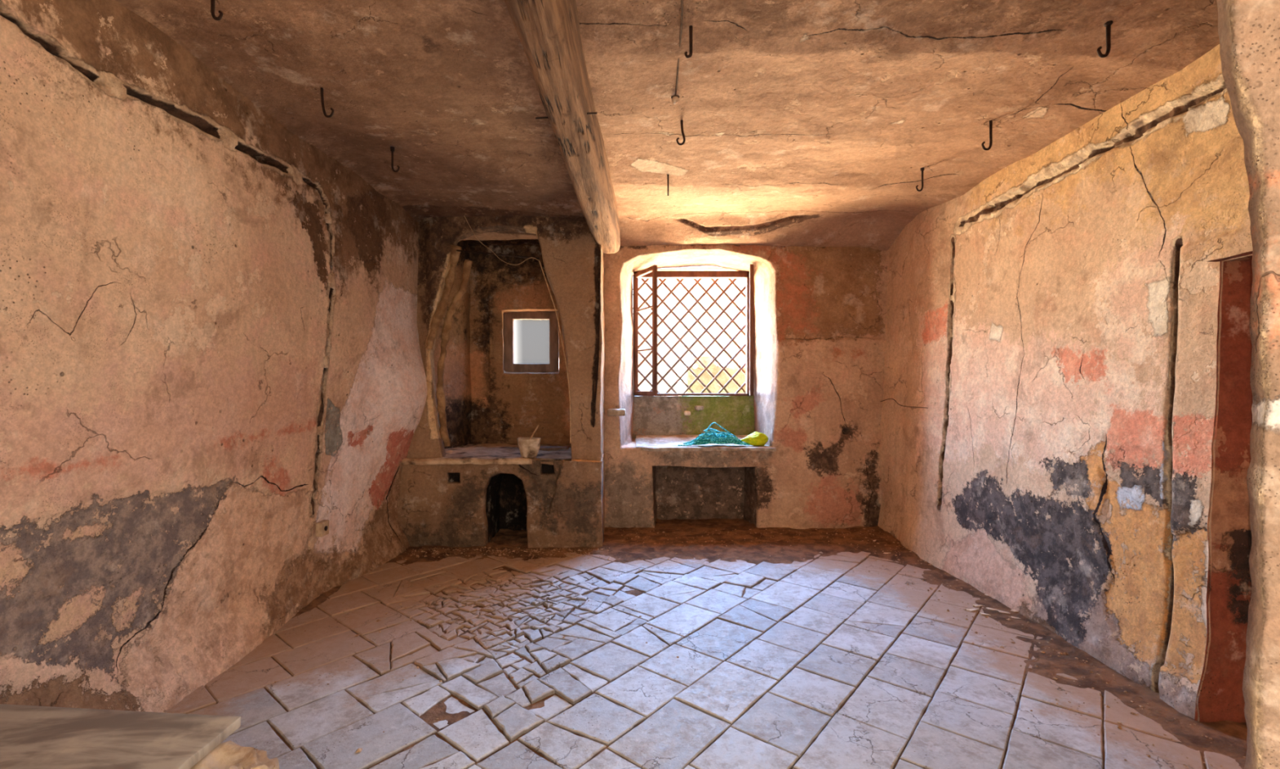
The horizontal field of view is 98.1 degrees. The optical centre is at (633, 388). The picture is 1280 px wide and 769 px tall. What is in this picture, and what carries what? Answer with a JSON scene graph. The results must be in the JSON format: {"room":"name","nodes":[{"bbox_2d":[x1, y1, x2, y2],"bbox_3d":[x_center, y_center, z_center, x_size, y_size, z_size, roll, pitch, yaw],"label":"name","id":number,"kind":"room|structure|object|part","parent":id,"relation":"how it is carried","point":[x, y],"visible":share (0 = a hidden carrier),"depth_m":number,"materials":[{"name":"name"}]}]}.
{"room":"historic interior","nodes":[
{"label":"historic interior","id":0,"kind":"room"},
{"bbox_2d":[0,0,426,712],"bbox_3d":[-2.012,-0.089,2.633,0.260,3.027,4.665,0,0,2],"label":"wall","id":1,"kind":"structure","parent":0,"point":[211,357],"depth_m":2.41,"materials":[{"name":"paint"}]},
{"bbox_2d":[315,520,328,537],"bbox_3d":[-1.993,0.900,3.559,0.048,0.091,0.092,0,0,0],"label":"junction box","id":2,"kind":"object","parent":1,"relation":"attached to","point":[322,526],"visible":1,"depth_m":3.53,"materials":[{"name":"paint"}]},
{"bbox_2d":[406,215,605,532],"bbox_3d":[-1.212,-0.102,5.104,1.882,3.025,0.611,0,0,0],"label":"wall","id":3,"kind":"structure","parent":0,"point":[571,254],"depth_m":4.82,"materials":[{"name":"paint"}]},
{"bbox_2d":[425,244,462,350],"bbox_3d":[-1.660,-0.787,4.837,0.317,0.910,0.094,0,0,0],"label":"ridge","id":4,"kind":"object","parent":3,"relation":"attached to","point":[438,315],"visible":1,"depth_m":4.81,"materials":[{"name":"brown wood"}]},
{"bbox_2d":[435,259,472,446],"bbox_3d":[-1.595,-0.308,4.937,0.318,1.661,0.086,0,0,0],"label":"ridge","id":5,"kind":"object","parent":3,"relation":"attached to","point":[445,335],"visible":1,"depth_m":4.92,"materials":[{"name":"brown wood"}]},
{"bbox_2d":[456,249,539,258],"bbox_3d":[-1.199,-1.159,4.810,0.760,0.088,0.014,0,0,0],"label":"bar","id":6,"kind":"object","parent":3,"relation":"attached to","point":[456,250],"visible":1,"depth_m":4.80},
{"bbox_2d":[463,215,538,265],"bbox_3d":[-1.145,-1.283,4.785,0.662,0.446,0.016,0,0,0],"label":"string","id":7,"kind":"object","parent":6,"relation":"hanging from","point":[464,215],"visible":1,"depth_m":4.79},
{"bbox_2d":[433,239,570,448],"bbox_3d":[-1.317,-0.466,5.550,1.629,2.294,1.472,0,0,0],"label":"wall niche","id":8,"kind":"object","parent":3,"relation":"in","point":[486,403],"visible":0.53,"depth_m":6.11,"materials":[{"name":"paint"}]},
{"bbox_2d":[502,311,559,372],"bbox_3d":[-1.160,-0.520,6.275,0.627,0.707,0.072,0,0,0],"label":"window","id":9,"kind":"structure","parent":8,"relation":"attached to","point":[531,339],"depth_m":6.27,"materials":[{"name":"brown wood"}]},
{"bbox_3d":[-1.156,-0.524,6.282,0.428,0.524,0.005,0,0,0],"label":"glass pane","id":10,"kind":"part","parent":9,"relation":"part of","materials":[{"name":"white glass"}]},
{"bbox_2d":[538,260,571,443],"bbox_3d":[-0.682,-0.314,4.790,0.278,1.573,0.009,0,0,0],"label":"cable","id":11,"kind":"object","parent":3,"relation":"attached to","point":[539,260],"visible":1,"depth_m":4.79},
{"bbox_2d":[115,0,1219,250],"bbox_3d":[0.232,-1.433,2.905,4.897,0.233,5.233,0,0,0],"label":"ceiling","id":12,"kind":"structure","parent":0,"point":[806,122],"depth_m":2.78,"materials":[{"name":"paint"}]},
{"bbox_2d":[210,0,222,20],"bbox_3d":[-1.597,-1.478,2.123,0.052,0.144,0.029,0,0,0],"label":"ceiling hook","id":13,"kind":"object","parent":12,"relation":"attached to","point":[212,2],"visible":1,"depth_m":2.12,"materials":[{"name":"metal"}]},
{"bbox_2d":[320,87,333,117],"bbox_3d":[-1.537,-1.451,2.779,0.076,0.198,0.029,0,0,0],"label":"ceiling hook","id":14,"kind":"object","parent":12,"relation":"attached to","point":[331,115],"visible":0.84,"depth_m":2.77,"materials":[{"name":"metal"}]},
{"bbox_2d":[390,146,399,172],"bbox_3d":[-1.516,-1.459,3.524,0.060,0.181,0.029,0,0,0],"label":"ceiling hook","id":15,"kind":"object","parent":12,"relation":"attached to","point":[392,148],"visible":0.96,"depth_m":3.52,"materials":[{"name":"metal"}]},
{"bbox_2d":[504,0,620,253],"bbox_3d":[-0.317,-1.413,2.820,0.291,0.380,4.746,0,0,1],"label":"ceiling beam","id":16,"kind":"structure","parent":12,"relation":"attached to","point":[548,31],"depth_m":2.46,"materials":[{"name":"wood"}]},
{"bbox_2d":[592,250,600,426],"bbox_3d":[-0.320,-0.424,4.808,0.072,1.527,0.012,0,0,0],"label":"cable","id":17,"kind":"object","parent":16,"relation":"hanging from","point":[600,251],"visible":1,"depth_m":4.80,"materials":[{"name":"metal"}]},
{"bbox_2d":[666,173,669,195],"bbox_3d":[0.241,-1.452,3.913,0.024,0.196,0.024,0,0,22],"label":"ceiling hook","id":18,"kind":"object","parent":12,"relation":"attached to","point":[668,175],"visible":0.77,"depth_m":3.91,"materials":[{"name":"metal"}]},
{"bbox_2d":[671,94,679,104],"bbox_3d":[0.211,-1.495,2.843,0.062,0.080,0.064,0,0,0],"label":"holder","id":19,"kind":"object","parent":12,"relation":"attached to","point":[674,98],"visible":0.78,"depth_m":2.83,"materials":[{"name":"ceramic"}]},
{"bbox_2d":[671,96,678,104],"bbox_3d":[0.211,-1.477,2.843,0.036,0.046,0.036,0,0,0],"label":"socket","id":20,"kind":"object","parent":19,"relation":"attached to","point":[674,99],"depth_m":2.83,"materials":[{"name":"ceramic"}]},
{"bbox_2d":[675,0,683,95],"bbox_3d":[0.198,-1.490,2.435,0.017,0.009,0.818,0,0,2],"label":"cable","id":21,"kind":"object","parent":12,"relation":"attached to","point":[682,1],"visible":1,"depth_m":2.36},
{"bbox_2d":[675,120,685,145],"bbox_3d":[0.263,-1.455,3.113,0.049,0.190,0.027,0,0,20],"label":"ceiling hook","id":22,"kind":"object","parent":12,"relation":"attached to","point":[682,121],"visible":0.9,"depth_m":3.11,"materials":[{"name":"metal"}]},
{"bbox_2d":[684,25,693,57],"bbox_3d":[0.231,-1.459,2.305,0.039,0.182,0.028,0,0,22],"label":"ceiling hook","id":23,"kind":"object","parent":12,"relation":"attached to","point":[691,27],"visible":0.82,"depth_m":2.30,"materials":[{"name":"metal"}]},
{"bbox_2d":[915,167,924,191],"bbox_3d":[1.976,-1.454,3.836,0.060,0.192,0.029,0,0,0],"label":"ceiling hook","id":24,"kind":"object","parent":12,"relation":"attached to","point":[922,169],"visible":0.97,"depth_m":3.83,"materials":[{"name":"metal"}]},
{"bbox_2d":[981,120,992,150],"bbox_3d":[1.970,-1.437,3.095,0.067,0.226,0.031,0,0,0],"label":"ceiling hook","id":25,"kind":"object","parent":12,"relation":"attached to","point":[990,121],"visible":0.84,"depth_m":3.09,"materials":[{"name":"metal"}]},
{"bbox_2d":[1097,20,1112,57],"bbox_3d":[1.948,-1.459,2.299,0.063,0.182,0.033,0,0,0],"label":"ceiling hook","id":26,"kind":"object","parent":12,"relation":"attached to","point":[1108,24],"visible":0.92,"depth_m":2.29,"materials":[{"name":"metal"}]},
{"bbox_2d":[164,518,1247,768],"bbox_3d":[0.176,1.371,2.172,5.451,0.111,7.344,0,0,0],"label":"floor","id":27,"kind":"structure","parent":0,"point":[793,658],"depth_m":2.69,"materials":[{"name":"tile"}]},
{"bbox_2d":[191,740,279,768],"bbox_3d":[-1.049,1.160,1.286,0.303,0.548,0.444,0,0,0],"label":"rubble stone","id":28,"kind":"object","parent":27,"relation":"on","point":[228,754],"visible":0.58,"depth_m":1.40,"materials":[{"name":"beige stone"}]},
{"bbox_2d":[397,443,605,547],"bbox_3d":[-1.194,1.003,5.434,1.861,0.812,1.431,0,0,0],"label":"hearth","id":29,"kind":"object","parent":27,"relation":"on","point":[464,497],"visible":0.77,"depth_m":4.76,"materials":[{"name":"paint"}]},
{"bbox_2d":[516,437,541,457],"bbox_3d":[-0.919,0.520,4.859,0.214,0.172,0.210,0,0,0],"label":"mortar","id":30,"kind":"object","parent":29,"relation":"on","point":[528,448],"visible":0.98,"depth_m":4.79,"materials":[{"name":"beige stone"}]},
{"bbox_2d":[528,424,538,439],"bbox_3d":[-0.896,0.434,4.849,0.139,0.228,0.028,0,0,11],"label":"pestle","id":31,"kind":"object","parent":30,"relation":"in","point":[537,426],"visible":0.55,"depth_m":4.84,"materials":[{"name":"brown wood"}]},
{"bbox_2d":[539,446,568,450],"bbox_3d":[-0.855,0.599,5.525,0.392,0.029,0.155,0,0,0],"label":"board","id":32,"kind":"object","parent":29,"relation":"on","point":[542,448],"visible":0.59,"depth_m":5.45,"materials":[{"name":"brown wood"}]},
{"bbox_2d":[256,527,1245,767],"bbox_3d":[0.178,1.354,3.680,4.278,0.067,3.546,0,0,0],"label":"crumbs","id":33,"kind":"object","parent":27,"relation":"on","point":[357,750],"visible":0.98,"depth_m":3.91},
{"bbox_2d":[966,608,979,611],"bbox_3d":[2.100,1.373,3.440,0.088,0.005,0.030,0,0,-10],"label":"flake","id":34,"kind":"object","parent":27,"relation":"on","point":[969,610],"visible":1,"depth_m":3.43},
{"bbox_2d":[986,607,999,610],"bbox_3d":[2.217,1.369,3.436,0.069,0.005,0.023,0,0,35],"label":"flake","id":35,"kind":"object","parent":27,"relation":"on","point":[988,608],"visible":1,"depth_m":3.43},
{"bbox_3d":[-1.544,1.166,1.099,0.810,0.513,0.643,0,0,0],"label":"masonry base","id":36,"kind":"object","parent":27,"relation":"on","visible":0},
{"bbox_2d":[0,703,240,768],"bbox_3d":[-1.556,0.894,1.177,1.008,0.028,0.795,0,0,0],"label":"table top","id":37,"kind":"object","parent":36,"relation":"on","point":[32,737],"visible":1,"depth_m":1.40,"materials":[{"name":"beige wood"}]},
{"bbox_2d":[600,244,887,528],"bbox_3d":[1.058,-0.096,5.941,2.983,3.051,1.232,0,0,0],"label":"wall","id":38,"kind":"structure","parent":0,"point":[820,318],"depth_m":5.38,"materials":[{"name":"paint"}]},
{"bbox_2d":[607,408,626,416],"bbox_3d":[-0.165,0.232,5.328,0.180,0.072,0.146,0,0,0],"label":"stub","id":39,"kind":"object","parent":38,"relation":"attached to","point":[620,411],"visible":1,"depth_m":5.26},
{"bbox_2d":[684,410,690,415],"bbox_3d":[0.594,0.279,6.176,0.073,0.049,0.079,0,0,0],"label":"stone","id":40,"kind":"object","parent":38,"relation":"attached to","point":[686,412],"visible":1,"depth_m":6.14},
{"bbox_2d":[632,264,753,395],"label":"window","id":41,"kind":"structure","parent":38,"relation":"in","point":[651,272],"depth_m":6.30,"materials":[{"name":"brown wood"}]},
{"bbox_2d":[694,405,703,410],"bbox_3d":[0.726,0.222,6.181,0.102,0.058,0.090,0,0,0],"label":"stone","id":42,"kind":"object","parent":38,"relation":"attached to","point":[696,407],"visible":1,"depth_m":6.14,"materials":[{"name":"beige stone"}]},
{"bbox_2d":[635,434,776,451],"bbox_3d":[0.693,0.564,5.775,1.344,0.091,0.894,0,0,0],"label":"window sill","id":43,"kind":"structure","parent":38,"relation":"attached to","point":[673,442],"depth_m":5.50,"materials":[{"name":"stone"}]},
{"bbox_2d":[678,422,750,445],"bbox_3d":[0.796,0.453,5.508,0.731,0.227,0.164,0,0,0],"label":"cloth","id":44,"kind":"object","parent":43,"relation":"on","point":[723,437],"visible":1,"depth_m":5.46,"materials":[{"name":"teal fabric"}]},
{"bbox_2d":[740,431,768,445],"bbox_3d":[1.191,0.502,5.500,0.274,0.138,0.149,0,0,0],"label":"cloth bag","id":45,"kind":"object","parent":43,"relation":"on","point":[756,438],"visible":1,"depth_m":5.46,"materials":[{"name":"yellow fabric"}]},
{"bbox_2d":[877,44,1252,721],"bbox_3d":[2.402,-0.088,3.054,0.239,3.033,4.926,0,0,0],"label":"wall","id":46,"kind":"structure","parent":0,"point":[1054,320],"depth_m":2.97,"materials":[{"name":"paint"}]},
{"bbox_2d":[880,398,928,408],"bbox_3d":[2.360,0.130,4.873,0.026,0.067,0.854,0,0,0],"label":"wire","id":47,"kind":"object","parent":46,"relation":"attached to","point":[888,398],"visible":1,"depth_m":4.86,"materials":[{"name":"metal"}]},
{"bbox_2d":[1194,250,1253,722],"bbox_3d":[2.425,0.441,1.770,0.247,1.959,1.055,0,0,0],"label":"door","id":48,"kind":"structure","parent":46,"relation":"in","point":[1220,698],"depth_m":2.28,"materials":[{"name":"red paint"}]},
{"bbox_2d":[1216,0,1279,768],"bbox_3d":[0.158,-0.068,0.663,4.926,3.015,0.776,0,0,0],"label":"wall","id":49,"kind":"structure","parent":0,"point":[1249,30],"depth_m":1.00,"materials":[{"name":"paint"}]},
{"label":"outside","id":50,"kind":"structure","parent":0,"visible":0},
{"bbox_2d":[676,353,746,393],"bbox_3d":[2.647,0.503,17.495,2.428,3.037,3.149,0,0,0],"label":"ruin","id":51,"kind":"object","parent":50,"point":[723,378],"visible":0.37,"depth_m":16.00,"materials":[{"name":"beige stone"}]}
]}

